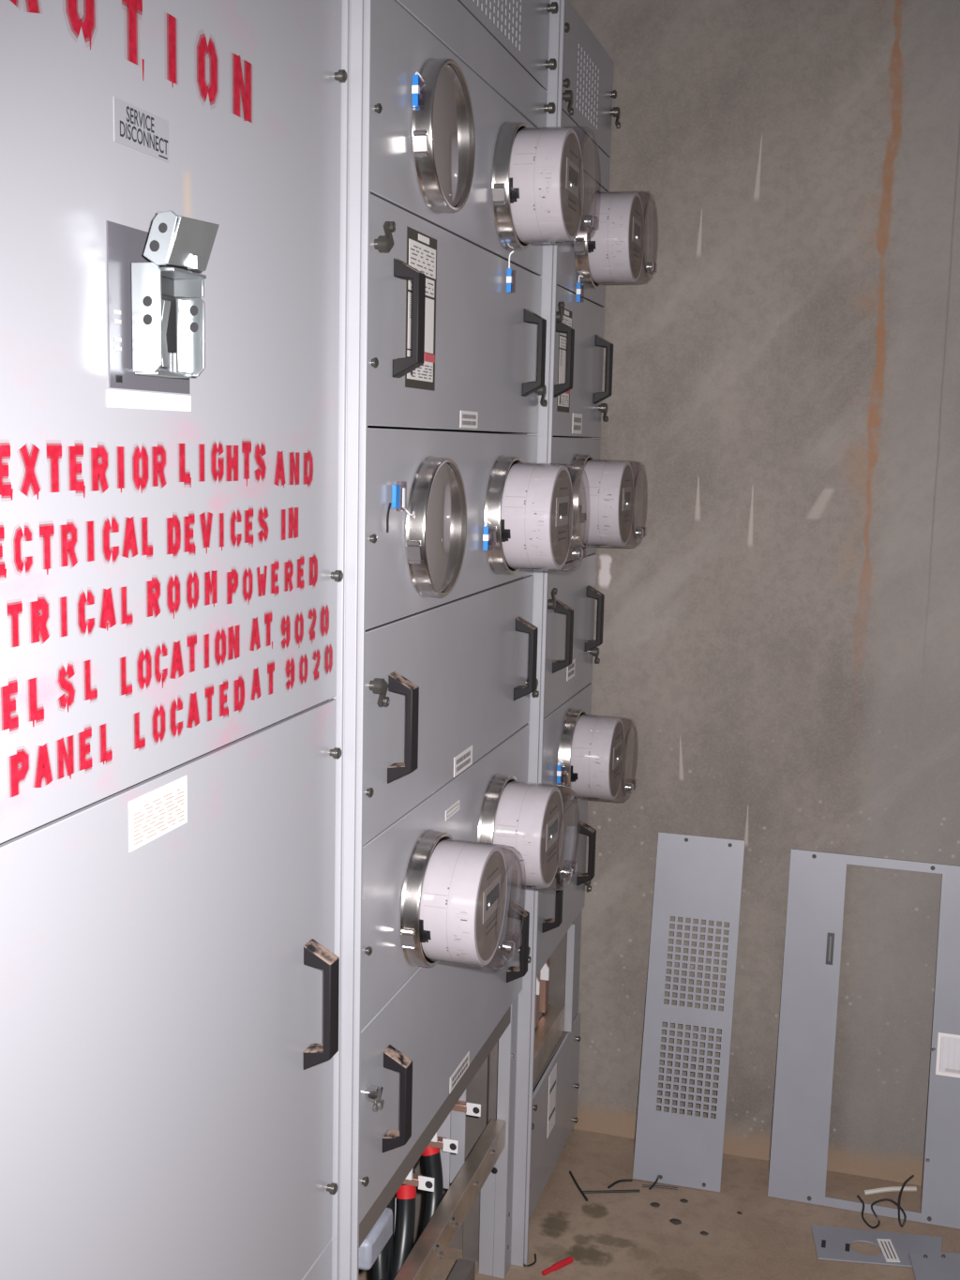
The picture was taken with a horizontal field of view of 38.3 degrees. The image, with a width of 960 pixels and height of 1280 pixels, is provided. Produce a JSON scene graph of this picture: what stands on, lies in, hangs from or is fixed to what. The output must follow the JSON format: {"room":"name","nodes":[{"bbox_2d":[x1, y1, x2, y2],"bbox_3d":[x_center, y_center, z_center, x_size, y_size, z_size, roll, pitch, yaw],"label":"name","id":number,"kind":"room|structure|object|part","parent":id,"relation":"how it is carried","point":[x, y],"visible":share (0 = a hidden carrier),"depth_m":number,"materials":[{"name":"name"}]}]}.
{"room":"electrical room","nodes":[
{"label":"electrical room","id":0,"kind":"room"},
{"bbox_2d":[358,1129,959,1279],"bbox_3d":[0.650,1.518,0.742,4.600,0.120,4.385,4,9,16],"label":"floor","id":1,"kind":"structure","parent":0,"point":[608,1236],"depth_m":2.75,"materials":[{"name":"concrete"}]},
{"bbox_2d":[0,0,372,1279],"bbox_3d":[-0.575,0.203,1.206,0.670,2.296,1.010,4,9,16],"label":"switchboard section","id":2,"kind":"object","parent":1,"relation":"on","point":[185,185],"visible":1,"depth_m":1.21,"materials":[{"name":"grey metal"}]},
{"bbox_3d":[-0.267,-0.260,1.129,0.006,0.141,0.132,4,9,16],"label":"operator plate","id":3,"kind":"part","parent":2,"relation":"part of","materials":[{"name":"grey metal"}]},
{"bbox_3d":[-0.313,0.456,1.151,0.006,0.659,0.983,4,9,16],"label":"panel","id":4,"kind":"part","parent":2,"relation":"part of","materials":[{"name":"grey metal"}]},
{"bbox_3d":[-0.294,-0.393,1.029,0.006,1.052,0.983,4,9,16],"label":"panel","id":5,"kind":"part","parent":2,"relation":"part of","materials":[{"name":"grey metal"}]},
{"bbox_3d":[-0.247,-0.258,1.116,0.031,0.076,0.054,4,9,16],"label":"lever arm","id":6,"kind":"part","parent":2,"relation":"part of","materials":[{"name":"metal"}]},
{"bbox_3d":[-0.327,1.056,1.237,0.006,0.547,0.983,4,9,16],"label":"panel","id":7,"kind":"part","parent":2,"relation":"part of","materials":[{"name":"grey metal"}]},
{"bbox_3d":[-0.177,0.408,1.538,0.033,0.145,0.025,4,9,16],"label":"handle","id":8,"kind":"part","parent":2,"relation":"part of","materials":[{"name":"black plastic"}]},
{"bbox_2d":[358,0,565,1279],"bbox_3d":[-0.311,0.080,2.114,0.653,2.299,0.894,4,9,16],"label":"switchboard section","id":9,"kind":"object","parent":1,"relation":"on","point":[461,366],"visible":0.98,"depth_m":1.99,"materials":[{"name":"grey metal"}]},
{"bbox_3d":[-0.108,0.605,1.816,0.033,0.141,0.025,4,9,16],"label":"handle","id":10,"kind":"part","parent":9,"relation":"part of","materials":[{"name":"black plastic"}]},
{"bbox_3d":[-0.097,0.112,1.746,0.033,0.141,0.025,4,9,16],"label":"handle","id":11,"kind":"part","parent":9,"relation":"part of","materials":[{"name":"black plastic"}]},
{"bbox_3d":[-0.086,-0.389,1.674,0.033,0.141,0.025,4,9,16],"label":"handle","id":12,"kind":"part","parent":9,"relation":"part of","materials":[{"name":"black plastic"}]},
{"bbox_2d":[386,455,466,597],"bbox_3d":[-0.077,-0.142,1.769,0.027,0.185,0.319,4,9,16],"label":"socket","id":13,"kind":"object","parent":9,"relation":"attached to","point":[436,508],"visible":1,"depth_m":1.78,"materials":[{"name":"metal"}]},
{"bbox_3d":[-0.065,0.715,2.118,0.022,0.046,0.776,4,9,16],"label":"rail","id":14,"kind":"part","parent":9,"relation":"part of","materials":[{"name":"grey metal"}]},
{"bbox_3d":[-0.046,0.566,2.091,0.006,0.257,0.867,4,9,16],"label":"panel","id":15,"kind":"part","parent":9,"relation":"part of","materials":[{"name":"grey metal"}]},
{"bbox_2d":[410,58,475,213],"bbox_3d":[-0.046,-0.643,1.765,0.027,0.188,0.193,4,9,16],"label":"socket","id":16,"kind":"object","parent":9,"relation":"attached to","point":[443,135],"visible":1,"depth_m":1.74,"materials":[{"name":"metal"}]},
{"bbox_3d":[-0.041,0.320,2.056,0.006,0.234,0.867,4,9,16],"label":"panel","id":17,"kind":"part","parent":9,"relation":"part of","materials":[{"name":"grey metal"}]},
{"bbox_3d":[-0.035,0.072,2.020,0.006,0.261,0.867,4,9,16],"label":"panel","id":18,"kind":"part","parent":9,"relation":"part of","materials":[{"name":"grey metal"}]},
{"bbox_3d":[-0.030,-0.178,1.984,0.006,0.238,0.867,4,9,16],"label":"panel","id":19,"kind":"part","parent":9,"relation":"part of","materials":[{"name":"grey metal"}]},
{"bbox_3d":[-0.024,-0.428,1.948,0.006,0.261,0.867,4,9,16],"label":"panel","id":20,"kind":"part","parent":9,"relation":"part of","materials":[{"name":"grey metal"}]},
{"bbox_3d":[-0.018,-0.672,1.913,0.006,0.226,0.867,4,9,16],"label":"panel","id":21,"kind":"part","parent":9,"relation":"part of","materials":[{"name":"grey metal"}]},
{"bbox_2d":[399,828,526,968],"bbox_3d":[-0.015,0.361,1.893,0.137,0.188,0.193,4,9,16],"label":"electric meter","id":22,"kind":"object","parent":9,"relation":"attached to","point":[453,903],"visible":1,"depth_m":1.84,"materials":[{"name":"white plastic"},{"name":"clear plastic"},{"name":"steel"}]},
{"bbox_3d":[-0.015,-0.820,1.892,0.006,0.068,0.867,4,9,16],"label":"panel","id":23,"kind":"part","parent":9,"relation":"part of","materials":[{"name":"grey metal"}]},
{"bbox_3d":[0.033,0.908,2.548,0.050,0.545,0.047,4,9,16],"label":"corner post","id":24,"kind":"part","parent":9,"relation":"part of","materials":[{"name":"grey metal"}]},
{"bbox_2d":[458,0,558,113],"bbox_3d":[-0.009,-0.927,1.875,0.033,0.223,0.867,4,9,16],"label":"vent","id":25,"kind":"object","parent":9,"relation":"attached to","point":[489,30],"depth_m":2.12,"materials":[{"name":"grey metal"}]},
{"bbox_3d":[0.066,0.526,2.398,0.033,0.141,0.025,4,9,16],"label":"handle","id":26,"kind":"part","parent":9,"relation":"part of","materials":[{"name":"black plastic"}]},
{"bbox_3d":[0.077,0.032,2.327,0.033,0.141,0.025,4,9,16],"label":"handle","id":27,"kind":"part","parent":9,"relation":"part of","materials":[{"name":"black plastic"}]},
{"bbox_2d":[476,773,580,890],"bbox_3d":[0.085,0.315,2.227,0.137,0.188,0.193,4,9,16],"label":"electric meter","id":28,"kind":"object","parent":9,"relation":"attached to","point":[527,818],"visible":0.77,"depth_m":2.17,"materials":[{"name":"white plastic"},{"name":"clear plastic"},{"name":"steel"}]},
{"bbox_3d":[0.089,-0.469,2.255,0.033,0.141,0.025,4,9,16],"label":"handle","id":29,"kind":"part","parent":9,"relation":"part of","materials":[{"name":"black plastic"}]},
{"bbox_2d":[482,454,590,574],"bbox_3d":[0.096,-0.192,2.153,0.137,0.188,0.196,4,9,16],"label":"electric meter","id":30,"kind":"object","parent":9,"relation":"attached to","point":[528,515],"visible":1,"depth_m":2.10,"materials":[{"name":"white plastic"},{"name":"clear plastic"},{"name":"steel"}]},
{"bbox_2d":[491,120,601,292],"bbox_3d":[0.107,-0.654,2.088,0.137,0.251,0.193,4,9,16],"label":"electric meter","id":31,"kind":"object","parent":9,"relation":"attached to","point":[537,180],"visible":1,"depth_m":2.03,"materials":[{"name":"white plastic"},{"name":"clear plastic"},{"name":"steel"}]},
{"bbox_2d":[523,1253,536,1266],"bbox_3d":[0.097,1.174,2.614,0.020,0.004,0.044,9,11,42],"label":"wire loop","id":32,"kind":"object","parent":1,"relation":"on","point":[533,1263],"visible":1,"depth_m":2.60,"materials":[{"name":"black plastic"}]},
{"bbox_2d":[542,1256,573,1276],"bbox_3d":[0.146,1.175,2.593,0.074,0.014,0.013,-6,11,-41],"label":"scrap","id":33,"kind":"object","parent":1,"relation":"on","point":[569,1259],"visible":1,"depth_m":2.59,"materials":[{"name":"red plastic"}]},
{"bbox_2d":[528,0,620,1221],"bbox_3d":[-0.104,-0.017,2.806,0.653,2.296,0.491,4,9,16],"label":"switchboard section","id":34,"kind":"object","parent":1,"relation":"on","point":[588,92],"visible":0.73,"depth_m":2.74,"materials":[{"name":"grey metal"}]},
{"bbox_3d":[0.140,0.493,2.645,0.033,0.137,0.025,4,9,16],"label":"handle","id":35,"kind":"part","parent":34,"relation":"part of","materials":[{"name":"black plastic"}]},
{"bbox_3d":[0.151,0.982,2.861,0.006,0.252,0.473,4,9,16],"label":"panel","id":36,"kind":"part","parent":34,"relation":"part of","materials":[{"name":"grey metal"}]},
{"bbox_3d":[0.162,0.481,2.789,0.006,0.269,0.473,4,9,16],"label":"panel","id":37,"kind":"part","parent":34,"relation":"part of","materials":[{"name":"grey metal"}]},
{"bbox_3d":[0.156,-0.006,2.590,0.033,0.137,0.025,4,9,16],"label":"handle","id":38,"kind":"part","parent":34,"relation":"part of","materials":[{"name":"black plastic"}]},
{"bbox_3d":[0.148,-0.500,2.453,0.033,0.137,0.025,4,9,16],"label":"handle","id":39,"kind":"part","parent":34,"relation":"part of","materials":[{"name":"black plastic"}]},
{"bbox_3d":[0.168,0.234,2.753,0.006,0.225,0.473,4,9,16],"label":"panel","id":40,"kind":"part","parent":34,"relation":"part of","materials":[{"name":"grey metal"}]},
{"bbox_3d":[0.173,-0.017,2.717,0.006,0.275,0.473,4,9,16],"label":"panel","id":41,"kind":"part","parent":34,"relation":"part of","materials":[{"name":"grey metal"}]},
{"bbox_3d":[0.207,0.713,2.997,0.016,0.239,0.115,4,9,16],"label":"corner post","id":42,"kind":"part","parent":34,"relation":"part of","materials":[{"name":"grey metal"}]},
{"bbox_3d":[0.179,-0.272,2.680,0.006,0.236,0.473,4,9,16],"label":"panel","id":43,"kind":"part","parent":34,"relation":"part of","materials":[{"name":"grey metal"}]},
{"bbox_3d":[0.185,-0.522,2.644,0.006,0.263,0.473,4,9,16],"label":"panel","id":44,"kind":"part","parent":34,"relation":"part of","materials":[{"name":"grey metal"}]},
{"bbox_3d":[0.190,-0.767,2.609,0.006,0.226,0.473,4,9,16],"label":"panel","id":45,"kind":"part","parent":34,"relation":"part of","materials":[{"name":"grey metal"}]},
{"bbox_3d":[0.194,-0.914,2.588,0.006,0.065,0.473,4,9,16],"label":"panel","id":46,"kind":"part","parent":34,"relation":"part of","materials":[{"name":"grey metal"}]},
{"bbox_3d":[0.226,0.454,2.933,0.033,0.137,0.025,4,9,16],"label":"handle","id":47,"kind":"part","parent":34,"relation":"part of","materials":[{"name":"black plastic"}]},
{"bbox_2d":[562,0,620,157],"bbox_3d":[0.202,-1.037,2.576,0.034,0.194,0.488,4,9,16],"label":"vent","id":48,"kind":"object","parent":34,"relation":"attached to","point":[588,92],"depth_m":2.57,"materials":[{"name":"grey metal"}]},
{"bbox_3d":[0.238,-0.043,2.861,0.033,0.137,0.025,4,9,16],"label":"handle","id":49,"kind":"part","parent":34,"relation":"part of","materials":[{"name":"black plastic"}]},
{"bbox_2d":[557,707,638,801],"bbox_3d":[0.240,0.234,2.741,0.137,0.188,0.196,4,9,16],"label":"electric meter","id":50,"kind":"object","parent":34,"relation":"attached to","point":[591,756],"visible":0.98,"depth_m":2.69,"materials":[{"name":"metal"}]},
{"bbox_3d":[0.249,-0.546,2.789,0.033,0.137,0.025,4,9,16],"label":"handle","id":51,"kind":"part","parent":34,"relation":"part of","materials":[{"name":"black plastic"}]},
{"bbox_2d":[569,453,647,550],"bbox_3d":[0.251,-0.264,2.671,0.137,0.188,0.193,4,9,16],"label":"electric meter","id":52,"kind":"object","parent":34,"relation":"attached to","point":[610,509],"visible":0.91,"depth_m":2.62,"materials":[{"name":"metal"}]},
{"bbox_2d":[572,186,658,301],"bbox_3d":[0.262,-0.742,2.602,0.137,0.218,0.193,4,9,16],"label":"electric meter","id":53,"kind":"object","parent":34,"relation":"attached to","point":[614,253],"visible":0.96,"depth_m":2.55,"materials":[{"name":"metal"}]},
{"bbox_2d":[569,1171,587,1201],"bbox_3d":[0.204,1.137,2.881,0.007,0.005,0.113,-1,8,-14],"label":"cable tie","id":54,"kind":"object","parent":1,"relation":"on","point":[570,1172],"visible":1,"depth_m":2.87,"materials":[{"name":"black plastic"}]},
{"bbox_2d":[582,1189,639,1193],"bbox_3d":[0.271,1.141,2.861,0.120,0.005,0.005,1,8,-5],"label":"cable tie","id":55,"kind":"object","parent":1,"relation":"on","point":[638,1190],"visible":1,"depth_m":2.86,"materials":[{"name":"black plastic"}]},
{"bbox_2d":[607,1178,632,1189],"bbox_3d":[0.291,1.137,2.896,0.062,0.005,0.014,-3,9,-29],"label":"cable tie","id":56,"kind":"object","parent":1,"relation":"on","point":[630,1180],"visible":1,"depth_m":2.90,"materials":[{"name":"black plastic"}]},
{"bbox_2d":[648,1174,660,1189],"bbox_3d":[0.364,1.130,2.881,0.004,0.020,0.037,8,10,38],"label":"cable tie","id":57,"kind":"object","parent":1,"relation":"on","point":[657,1178],"visible":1,"depth_m":2.88,"materials":[{"name":"black plastic"}]},
{"bbox_2d":[649,1202,660,1206],"bbox_3d":[0.356,1.150,2.818,0.020,0.004,0.016,4,9,16],"label":"crumb","id":58,"kind":"object","parent":1,"relation":"on","point":[655,1204],"visible":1,"depth_m":2.81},
{"bbox_2d":[642,1184,677,1189],"bbox_3d":[0.375,1.141,2.883,0.073,0.005,0.006,2,8,7],"label":"cable tie","id":59,"kind":"object","parent":1,"relation":"on","point":[643,1185],"visible":1,"depth_m":2.88,"materials":[{"name":"black plastic"}]},
{"bbox_2d":[669,1218,681,1224],"bbox_3d":[0.391,1.159,2.758,0.021,0.005,0.019,-1,9,-18],"label":"crumb","id":60,"kind":"object","parent":1,"relation":"on","point":[673,1221],"visible":1,"depth_m":2.75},
{"bbox_2d":[679,1198,688,1203],"bbox_3d":[0.418,1.149,2.835,0.018,0.004,0.013,4,9,16],"label":"crumb","id":61,"kind":"object","parent":1,"relation":"on","point":[683,1199],"visible":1,"depth_m":2.83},
{"bbox_2d":[632,831,745,1191],"bbox_3d":[0.441,0.780,2.918,0.190,0.715,0.167,3,8,13],"label":"vent panel","id":62,"kind":"object","parent":1,"relation":"on","point":[700,878],"visible":1,"depth_m":2.91,"materials":[{"name":"grey metal"}]},
{"bbox_2d":[768,848,959,1229],"bbox_3d":[0.820,0.807,2.822,0.408,0.705,0.152,4,9,16],"label":"panelboard front","id":63,"kind":"object","parent":1,"relation":"on","point":[817,882],"visible":0.99,"depth_m":2.85,"materials":[{"name":"grey metal"}]},
{"bbox_2d":[811,1224,942,1266],"bbox_3d":[0.777,1.178,2.680,0.253,0.005,0.116,2,8,8],"label":"cover plate","id":64,"kind":"object","parent":1,"relation":"on","point":[831,1242],"visible":1,"depth_m":2.69,"materials":[{"name":"grey metal"}]},
{"bbox_2d":[857,1174,914,1228],"bbox_3d":[0.806,1.117,2.753,0.106,0.110,0.039,4,9,16],"label":"coil","id":65,"kind":"object","parent":1,"relation":"on","point":[912,1176],"visible":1,"depth_m":2.76,"materials":[{"name":"black plastic"}]},
{"bbox_2d":[863,1186,917,1195],"bbox_3d":[0.850,1.141,2.864,0.111,0.018,0.012,1,8,-5],"label":"wire offcut","id":66,"kind":"object","parent":1,"relation":"on","point":[891,1188],"visible":0.97,"depth_m":2.86,"materials":[{"name":"grey plastic"}]},
{"bbox_2d":[908,1251,959,1279],"bbox_3d":[0.913,1.191,2.577,0.202,0.006,0.196,2,8,8],"label":"blank plate","id":67,"kind":"object","parent":1,"relation":"on","point":[926,1266],"visible":1,"depth_m":2.62,"materials":[{"name":"grey metal"}]},
{"bbox_2d":[569,0,959,1186],"bbox_3d":[1.337,-0.264,2.706,4.600,3.120,0.200,4,9,16],"label":"wall","id":68,"kind":"structure","parent":0,"point":[781,643],"depth_m":2.82,"materials":[{"name":"concrete"}]}
]}

